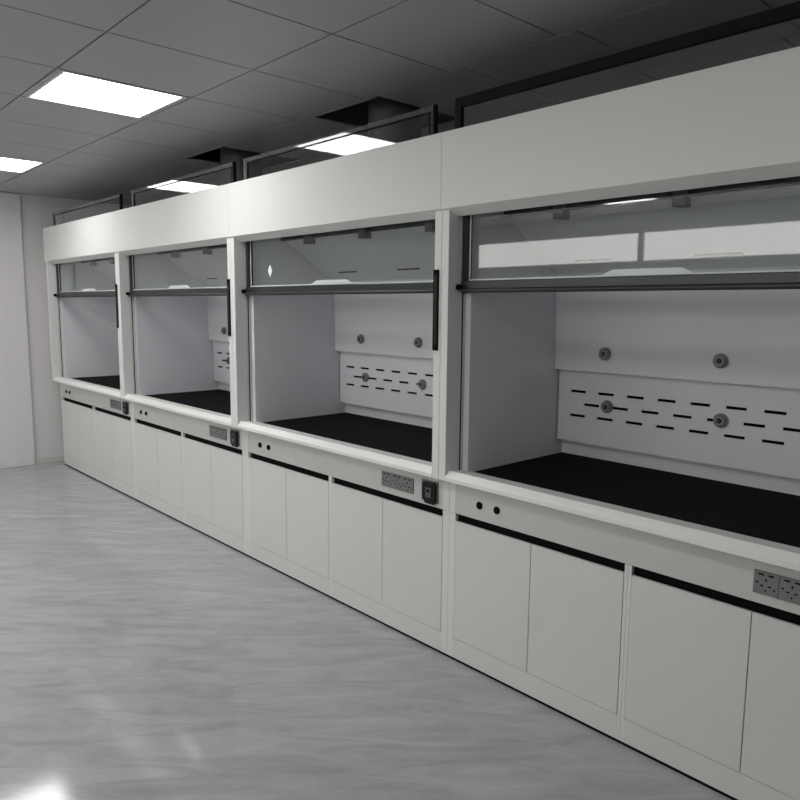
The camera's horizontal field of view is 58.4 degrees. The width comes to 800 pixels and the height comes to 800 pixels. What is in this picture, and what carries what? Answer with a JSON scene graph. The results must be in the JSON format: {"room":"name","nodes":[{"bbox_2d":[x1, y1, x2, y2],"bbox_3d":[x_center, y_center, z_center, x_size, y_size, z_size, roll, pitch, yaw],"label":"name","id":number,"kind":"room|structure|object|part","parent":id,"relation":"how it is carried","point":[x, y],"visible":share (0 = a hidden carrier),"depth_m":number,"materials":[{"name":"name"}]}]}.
{"room":"chemistry laboratory","nodes":[
{"label":"chemistry laboratory","id":0,"kind":"room"},
{"bbox_2d":[15,193,131,458],"bbox_3d":[-5.001,-0.900,6.017,6.300,3.400,0.120,-6,10,-42],"label":"wall","id":1,"kind":"structure","parent":0,"point":[37,212],"depth_m":7.24,"materials":[{"name":"paint"}]},
{"bbox_2d":[0,192,35,468],"bbox_3d":[-5.490,-0.476,5.518,4.820,2.681,0.035,-6,10,-42],"label":"wall","id":2,"kind":"structure","parent":1,"relation":"attached to","point":[17,447],"depth_m":7.04,"materials":[{"name":"paint"}]},
{"bbox_2d":[35,456,63,463],"bbox_3d":[-3.188,0.571,7.800,1.455,0.050,0.012,-6,10,-42],"label":"baseboard","id":3,"kind":"structure","parent":1,"relation":"attached to","point":[57,458],"depth_m":7.40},
{"bbox_2d":[191,101,454,166],"bbox_3d":[1.361,-0.564,3.835,0.120,3.400,11.960,-6,10,-42],"label":"wall","id":4,"kind":"structure","parent":0,"point":[357,114],"depth_m":5.49,"materials":[{"name":"paint"}]},
{"bbox_2d":[0,461,731,799],"bbox_3d":[-1.022,1.407,1.910,6.500,0.050,11.920,-6,10,-42],"label":"floor","id":5,"kind":"structure","parent":0,"point":[144,655],"depth_m":3.02,"materials":[{"name":"grey plastic"}]},
{"bbox_2d":[61,397,96,479],"bbox_3d":[-2.840,0.327,7.180,0.751,0.700,0.899,-6,10,-42],"label":"base cabinet","id":6,"kind":"object","parent":5,"relation":"on","point":[77,417],"visible":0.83,"depth_m":6.91,"materials":[{"name":"white metal"}]},
{"bbox_3d":[-3.246,0.299,7.073,0.012,0.555,0.420,-6,10,-42],"label":"door","id":7,"kind":"part","parent":6,"relation":"part of","materials":[{"name":"white metal"}]},
{"bbox_3d":[-2.961,0.342,6.764,0.012,0.555,0.419,-6,10,-42],"label":"door","id":8,"kind":"part","parent":6,"relation":"part of","materials":[{"name":"white metal"}]},
{"bbox_2d":[43,211,131,416],"bbox_3d":[-2.543,-0.791,6.684,0.875,1.650,1.798,-6,10,-42],"label":"fume hood","id":9,"kind":"object","parent":6,"relation":"on","point":[80,256],"visible":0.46,"depth_m":7.07,"materials":[{"name":"white metal"}]},
{"bbox_3d":[-3.424,-0.769,7.076,0.075,1.168,0.041,-6,10,-42],"label":"post","id":10,"kind":"part","parent":9,"relation":"part of","materials":[{"name":"white metal"}]},
{"bbox_3d":[-2.787,-1.110,6.416,0.030,0.368,1.707,-6,10,-42],"label":"sash frame","id":11,"kind":"part","parent":9,"relation":"part of","materials":[{"name":"metal"}]},
{"bbox_3d":[-2.838,-1.406,6.328,0.063,0.342,1.798,-6,10,-42],"label":"header panel","id":12,"kind":"part","parent":9,"relation":"part of","materials":[{"name":"white metal"}]},
{"bbox_3d":[-2.791,-0.957,6.433,0.038,0.036,1.705,-6,10,-42],"label":"rail","id":13,"kind":"part","parent":9,"relation":"part of","materials":[{"name":"grey metal"}]},
{"bbox_3d":[-2.817,-0.128,6.524,0.132,0.044,1.715,-6,10,-42],"label":"sill","id":14,"kind":"part","parent":9,"relation":"part of","materials":[{"name":"metal"}]},
{"bbox_2d":[53,193,122,225],"bbox_3d":[-2.767,-1.643,6.272,0.022,0.142,1.672,-6,10,-42],"label":"frame","id":15,"kind":"object","parent":9,"relation":"on","point":[120,197],"visible":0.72,"depth_m":5.94,"materials":[{"name":"plastic"}]},
{"bbox_2d":[72,375,119,389],"bbox_3d":[-2.502,-0.152,6.810,0.720,0.027,1.763,-6,10,-42],"label":"countertop","id":16,"kind":"structure","parent":9,"relation":"on","point":[113,381],"depth_m":6.97,"materials":[{"name":"black plastic"}]},
{"bbox_3d":[-2.803,-0.026,6.551,0.018,0.159,1.720,-6,10,-42],"label":"control panel","id":17,"kind":"part","parent":9,"relation":"part of","materials":[{"name":"white metal"}]},
{"bbox_3d":[-2.616,-1.297,6.548,0.026,0.032,1.644,-6,10,-42],"label":"baffle rail","id":18,"kind":"part","parent":9,"relation":"part of","materials":[{"name":"metal"}]},
{"bbox_3d":[-2.441,0.039,6.140,0.008,0.074,0.074,-6,10,-42],"label":"socket plate","id":19,"kind":"part","parent":9,"relation":"part of","materials":[{"name":"grey plastic"}]},
{"bbox_3d":[-2.239,-0.592,5.791,0.075,1.168,0.041,-6,10,-42],"label":"post","id":20,"kind":"part","parent":9,"relation":"part of","materials":[{"name":"white metal"}]},
{"bbox_3d":[-2.389,0.047,6.084,0.008,0.074,0.074,-6,10,-42],"label":"socket plate","id":21,"kind":"part","parent":9,"relation":"part of","materials":[{"name":"grey plastic"}]},
{"bbox_2d":[93,406,135,499],"bbox_3d":[-2.233,0.418,6.522,0.751,0.700,0.899,-6,10,-42],"label":"base cabinet","id":22,"kind":"object","parent":5,"relation":"on","point":[113,431],"visible":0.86,"depth_m":6.25,"materials":[{"name":"white metal"}]},
{"bbox_3d":[-2.657,0.388,6.434,0.012,0.555,0.420,-6,10,-42],"label":"door","id":23,"kind":"part","parent":22,"relation":"part of","materials":[{"name":"white metal"}]},
{"bbox_3d":[-2.372,0.430,6.125,0.012,0.555,0.419,-6,10,-42],"label":"door","id":24,"kind":"part","parent":22,"relation":"part of","materials":[{"name":"white metal"}]},
{"bbox_2d":[133,418,184,524],"bbox_3d":[-1.626,0.509,5.864,0.751,0.700,0.899,-6,10,-42],"label":"base cabinet","id":25,"kind":"object","parent":5,"relation":"on","point":[158,453],"visible":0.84,"depth_m":5.58,"materials":[{"name":"white metal"}]},
{"bbox_3d":[-2.032,0.481,5.757,0.012,0.555,0.420,-6,10,-42],"label":"door","id":26,"kind":"part","parent":25,"relation":"part of","materials":[{"name":"white metal"}]},
{"bbox_3d":[-1.747,0.523,5.448,0.012,0.555,0.419,-6,10,-42],"label":"door","id":27,"kind":"part","parent":25,"relation":"part of","materials":[{"name":"white metal"}]},
{"bbox_2d":[114,184,244,450],"bbox_3d":[-1.329,-0.609,5.368,0.875,1.650,1.798,-6,10,-42],"label":"fume hood","id":28,"kind":"object","parent":25,"relation":"on","point":[174,253],"visible":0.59,"depth_m":5.73,"materials":[{"name":"metal"}]},
{"bbox_3d":[-2.211,-0.588,5.760,0.075,1.168,0.041,-6,10,-42],"label":"post","id":29,"kind":"part","parent":28,"relation":"part of","materials":[{"name":"white metal"}]},
{"bbox_3d":[-1.573,-0.928,5.099,0.030,0.368,1.707,-6,10,-42],"label":"sash frame","id":30,"kind":"part","parent":28,"relation":"part of","materials":[{"name":"metal"}]},
{"bbox_3d":[-1.624,-1.225,5.011,0.063,0.342,1.798,-6,10,-42],"label":"header panel","id":31,"kind":"part","parent":28,"relation":"part of","materials":[{"name":"white metal"}]},
{"bbox_3d":[-1.603,0.054,5.207,0.132,0.044,1.715,-6,10,-42],"label":"sill","id":32,"kind":"part","parent":28,"relation":"part of","materials":[{"name":"metal"}]},
{"bbox_3d":[-1.577,-0.775,5.117,0.038,0.036,1.705,-6,10,-42],"label":"rail","id":33,"kind":"part","parent":28,"relation":"part of","materials":[{"name":"grey metal"}]},
{"bbox_2d":[131,161,236,206],"bbox_3d":[-1.531,-1.458,4.932,0.022,0.142,1.557,-6,10,-42],"label":"frame","id":34,"kind":"object","parent":28,"relation":"on","point":[233,167],"visible":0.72,"depth_m":4.59,"materials":[{"name":"metal"}]},
{"bbox_2d":[145,389,230,414],"bbox_3d":[-1.288,0.029,5.494,0.720,0.027,1.763,-6,10,-42],"label":"countertop","id":35,"kind":"structure","parent":28,"relation":"on","point":[218,400],"depth_m":5.64,"materials":[{"name":"black plastic"}]},
{"bbox_3d":[-1.589,0.156,5.234,0.018,0.159,1.720,-6,10,-42],"label":"control panel","id":36,"kind":"part","parent":28,"relation":"part of","materials":[{"name":"white metal"}]},
{"bbox_3d":[-1.402,-1.116,5.231,0.026,0.032,1.644,-6,10,-42],"label":"baffle rail","id":37,"kind":"part","parent":28,"relation":"part of","materials":[{"name":"metal"}]},
{"bbox_3d":[-1.279,0.213,4.879,0.008,0.074,0.074,-6,10,-42],"label":"socket plate","id":38,"kind":"part","parent":28,"relation":"part of","materials":[{"name":"grey plastic"}]},
{"bbox_3d":[-1.227,0.221,4.823,0.008,0.074,0.074,-6,10,-42],"label":"socket plate","id":39,"kind":"part","parent":28,"relation":"part of","materials":[{"name":"grey plastic"}]},
{"bbox_3d":[-1.176,0.229,4.767,0.008,0.074,0.074,-6,10,-42],"label":"socket plate","id":40,"kind":"part","parent":28,"relation":"part of","materials":[{"name":"grey plastic"}]},
{"bbox_3d":[-1.026,-0.411,4.474,0.075,1.168,0.041,-6,10,-42],"label":"post","id":41,"kind":"part","parent":28,"relation":"part of","materials":[{"name":"white metal"}]},
{"bbox_3d":[-1.074,0.244,4.659,0.006,0.102,0.110,-6,10,-42],"label":"breaker plate","id":42,"kind":"part","parent":28,"relation":"part of","materials":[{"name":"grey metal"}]},
{"bbox_2d":[220,147,261,184],"bbox_3d":[-1.169,-1.944,5.249,0.350,1.030,0.350,-6,10,-42],"label":"duct","id":43,"kind":"object","parent":28,"relation":"on","point":[227,155],"visible":0.02,"depth_m":5.15,"materials":[{"name":"grey metal"}]},
{"bbox_2d":[182,432,247,555],"bbox_3d":[-1.019,0.600,5.205,0.751,0.700,0.899,-6,10,-42],"label":"base cabinet","id":44,"kind":"object","parent":5,"relation":"on","point":[214,473],"visible":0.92,"depth_m":4.92,"materials":[{"name":"white metal"}]},
{"bbox_3d":[-1.443,0.569,5.117,0.012,0.555,0.420,-6,10,-42],"label":"door","id":45,"kind":"part","parent":44,"relation":"part of","materials":[{"name":"white metal"}]},
{"bbox_3d":[-1.158,0.612,4.808,0.012,0.555,0.419,-6,10,-42],"label":"door","id":46,"kind":"part","parent":44,"relation":"part of","materials":[{"name":"white metal"}]},
{"bbox_2d":[245,451,330,597],"bbox_3d":[-0.412,0.690,4.547,0.751,0.700,0.899,-6,10,-42],"label":"base cabinet","id":47,"kind":"object","parent":5,"relation":"on","point":[289,532],"visible":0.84,"depth_m":4.26,"materials":[{"name":"white metal"}]},
{"bbox_3d":[-0.818,0.662,4.440,0.012,0.555,0.420,-6,10,-42],"label":"door","id":48,"kind":"part","parent":47,"relation":"part of","materials":[{"name":"white metal"}]},
{"bbox_3d":[-0.533,0.705,4.131,0.012,0.555,0.419,-6,10,-42],"label":"door","id":49,"kind":"part","parent":47,"relation":"part of","materials":[{"name":"white metal"}]},
{"bbox_2d":[228,132,449,511],"bbox_3d":[-0.116,-0.428,4.051,0.875,1.650,1.798,-6,10,-42],"label":"fume hood","id":50,"kind":"object","parent":47,"relation":"on","point":[336,263],"visible":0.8,"depth_m":4.26,"materials":[{"name":"metal"}]},
{"bbox_3d":[-0.997,-0.406,4.443,0.075,1.168,0.041,-6,10,-42],"label":"post","id":51,"kind":"part","parent":50,"relation":"part of","materials":[{"name":"white metal"}]},
{"bbox_3d":[-0.359,-0.747,3.783,0.030,0.368,1.707,-6,10,-42],"label":"sash frame","id":52,"kind":"part","parent":50,"relation":"part of","materials":[{"name":"metal"}]},
{"bbox_3d":[-0.389,0.235,3.890,0.132,0.044,1.715,-6,10,-42],"label":"sill","id":53,"kind":"part","parent":50,"relation":"part of","materials":[{"name":"metal"}]},
{"bbox_3d":[-0.410,-1.043,3.695,0.063,0.342,1.798,-6,10,-42],"label":"header panel","id":54,"kind":"part","parent":50,"relation":"part of","materials":[{"name":"white metal"}]},
{"bbox_3d":[-0.363,-0.594,3.800,0.038,0.036,1.705,-6,10,-42],"label":"rail","id":55,"kind":"part","parent":50,"relation":"part of","materials":[{"name":"grey metal"}]},
{"bbox_2d":[244,104,437,179],"bbox_3d":[-0.386,-1.287,3.690,0.022,0.142,1.612,-6,10,-42],"label":"frame","id":56,"kind":"object","parent":50,"relation":"on","point":[435,106],"visible":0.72,"depth_m":3.36,"materials":[{"name":"metal"}]},
{"bbox_3d":[-0.375,0.337,3.917,0.018,0.159,1.720,-6,10,-42],"label":"control panel","id":57,"kind":"part","parent":50,"relation":"part of","materials":[{"name":"white metal"}]},
{"bbox_2d":[261,412,431,461],"bbox_3d":[-0.075,0.211,4.177,0.720,0.027,1.763,-6,10,-42],"label":"countertop","id":58,"kind":"structure","parent":50,"relation":"on","point":[413,441],"depth_m":4.24,"materials":[{"name":"black plastic"}]},
{"bbox_3d":[-0.188,-0.934,3.914,0.026,0.032,1.644,-6,10,-42],"label":"baffle rail","id":59,"kind":"part","parent":50,"relation":"part of","materials":[{"name":"metal"}]},
{"bbox_3d":[-0.065,0.395,3.563,0.008,0.074,0.074,-6,10,-42],"label":"socket plate","id":60,"kind":"part","parent":50,"relation":"part of","materials":[{"name":"grey plastic"}]},
{"bbox_2d":[368,96,420,149],"bbox_3d":[-0.030,-1.774,4.013,0.350,1.030,0.350,-6,10,-42],"label":"duct","id":61,"kind":"object","parent":50,"relation":"on","point":[381,111],"visible":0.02,"depth_m":3.92,"materials":[{"name":"grey metal"}]},
{"bbox_3d":[-0.013,0.402,3.507,0.008,0.074,0.074,-6,10,-42],"label":"socket plate","id":62,"kind":"part","parent":50,"relation":"part of","materials":[{"name":"grey plastic"}]},
{"bbox_3d":[0.038,0.410,3.451,0.008,0.074,0.074,-6,10,-42],"label":"socket plate","id":63,"kind":"part","parent":50,"relation":"part of","materials":[{"name":"grey plastic"}]},
{"bbox_3d":[0.140,0.425,3.342,0.006,0.102,0.110,-6,10,-42],"label":"breaker plate","id":64,"kind":"part","parent":50,"relation":"part of","materials":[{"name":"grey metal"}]},
{"bbox_3d":[0.188,-0.229,3.157,0.075,1.168,0.041,-6,10,-42],"label":"post","id":65,"kind":"part","parent":50,"relation":"part of","materials":[{"name":"white metal"}]},
{"bbox_2d":[330,476,448,655],"bbox_3d":[0.195,0.781,3.889,0.751,0.700,0.899,-6,10,-42],"label":"base cabinet","id":66,"kind":"object","parent":5,"relation":"on","point":[390,553],"visible":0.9,"depth_m":3.59,"materials":[{"name":"white metal"}]},
{"bbox_3d":[-0.229,0.751,3.801,0.012,0.555,0.420,-6,10,-42],"label":"door","id":67,"kind":"part","parent":66,"relation":"part of","materials":[{"name":"white metal"}]},
{"bbox_3d":[0.056,0.793,3.492,0.012,0.555,0.419,-6,10,-42],"label":"door","id":68,"kind":"part","parent":66,"relation":"part of","materials":[{"name":"white metal"}]},
{"bbox_2d":[447,512,628,742],"bbox_3d":[0.802,0.872,3.230,0.751,0.700,0.899,-6,10,-42],"label":"base cabinet","id":69,"kind":"object","parent":5,"relation":"on","point":[544,620],"visible":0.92,"depth_m":2.92,"materials":[{"name":"white metal"}]},
{"bbox_3d":[0.395,0.844,3.123,0.012,0.555,0.420,-6,10,-42],"label":"door","id":70,"kind":"part","parent":69,"relation":"part of","materials":[{"name":"white metal"}]},
{"bbox_3d":[0.680,0.887,2.814,0.012,0.555,0.419,-6,10,-42],"label":"door","id":71,"kind":"part","parent":69,"relation":"part of","materials":[{"name":"white metal"}]},
{"bbox_2d":[439,46,799,614],"bbox_3d":[1.098,-0.246,2.734,0.875,1.650,1.798,-6,10,-42],"label":"fume hood","id":72,"kind":"object","parent":69,"relation":"on","point":[620,349],"visible":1,"depth_m":2.88,"materials":[{"name":"metal"}]},
{"bbox_3d":[0.217,-0.225,3.126,0.075,1.168,0.041,-6,10,-42],"label":"post","id":73,"kind":"part","parent":72,"relation":"part of","materials":[{"name":"white metal"}]},
{"bbox_3d":[0.855,-0.565,2.466,0.030,0.368,1.707,-6,10,-42],"label":"sash frame","id":74,"kind":"part","parent":72,"relation":"part of","materials":[{"name":"metal"}]},
{"bbox_3d":[0.529,-0.332,3.415,0.790,1.635,0.017,-6,10,-42],"label":"panel","id":75,"kind":"part","parent":72,"relation":"part of","materials":[{"name":"white metal"}]},
{"bbox_3d":[0.803,-0.862,2.378,0.063,0.342,1.798,-6,10,-42],"label":"header panel","id":76,"kind":"part","parent":72,"relation":"part of","materials":[{"name":"white metal"}]},
{"bbox_3d":[0.825,0.417,2.574,0.132,0.044,1.715,-6,10,-42],"label":"sill","id":77,"kind":"part","parent":72,"relation":"part of","materials":[{"name":"metal"}]},
{"bbox_2d":[455,1,799,128],"bbox_3d":[0.804,-1.109,2.399,0.022,0.142,1.680,-6,10,-42],"label":"frame","id":78,"kind":"object","parent":72,"relation":"on","point":[791,11],"visible":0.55,"depth_m":2.39,"materials":[{"name":"metal"}]},
{"bbox_3d":[0.839,0.519,2.600,0.018,0.159,1.720,-6,10,-42],"label":"control panel","id":79,"kind":"part","parent":72,"relation":"part of","materials":[{"name":"white metal"}]},
{"bbox_3d":[0.851,-0.412,2.483,0.038,0.036,1.705,-6,10,-42],"label":"rail","id":80,"kind":"part","parent":72,"relation":"part of","materials":[{"name":"grey metal"}]},
{"bbox_2d":[474,452,799,547],"bbox_3d":[1.139,0.393,2.860,0.720,0.027,1.763,-6,10,-42],"label":"countertop","id":81,"kind":"structure","parent":72,"relation":"on","point":[769,515],"depth_m":2.88,"materials":[{"name":"black stone"}]},
{"bbox_3d":[1.026,-0.752,2.598,0.026,0.032,1.644,-6,10,-42],"label":"baffle rail","id":82,"kind":"part","parent":72,"relation":"part of","materials":[{"name":"metal"}]},
{"bbox_3d":[1.149,0.576,2.246,0.008,0.074,0.074,-6,10,-42],"label":"socket plate","id":83,"kind":"part","parent":72,"relation":"part of","materials":[{"name":"grey plastic"}]},
{"bbox_3d":[1.200,0.584,2.190,0.008,0.074,0.074,-6,10,-42],"label":"socket plate","id":84,"kind":"part","parent":72,"relation":"part of","materials":[{"name":"grey plastic"}]},
{"bbox_2d":[620,565,799,799],"bbox_3d":[1.409,0.963,2.572,0.751,0.700,0.899,-6,10,-42],"label":"base cabinet","id":85,"kind":"object","parent":5,"relation":"on","point":[711,683],"visible":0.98,"depth_m":2.41,"materials":[{"name":"white metal"}]},
{"bbox_3d":[0.985,0.932,2.484,0.012,0.555,0.420,-6,10,-42],"label":"door","id":86,"kind":"part","parent":85,"relation":"part of","materials":[{"name":"white metal"}]},
{"bbox_3d":[1.270,0.975,2.175,0.012,0.555,0.419,-6,10,-42],"label":"door","id":87,"kind":"part","parent":85,"relation":"part of","materials":[{"name":"white metal"}]},
{"bbox_2d":[0,0,799,205],"bbox_3d":[-1.001,-1.287,1.558,6.300,0.014,11.720,-6,10,-42],"label":"ceiling","id":88,"kind":"structure","parent":0,"point":[259,76],"depth_m":3.15,"materials":[{"name":"grey tile"}]},
{"bbox_2d":[0,157,44,172],"bbox_3d":[-3.102,-1.813,5.417,0.600,0.034,0.575,-6,10,-42],"label":"recessed light","id":89,"kind":"object","parent":88,"relation":"in","point":[6,164],"visible":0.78,"depth_m":5.50,"materials":[{"name":"white plastic"}]},
{"bbox_2d":[26,69,185,117],"bbox_3d":[-1.514,-1.574,3.680,0.600,0.034,0.575,-6,10,-42],"label":"recessed light","id":90,"kind":"object","parent":88,"relation":"in","point":[67,87],"visible":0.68,"depth_m":3.66,"materials":[{"name":"white plastic"}]}
]}

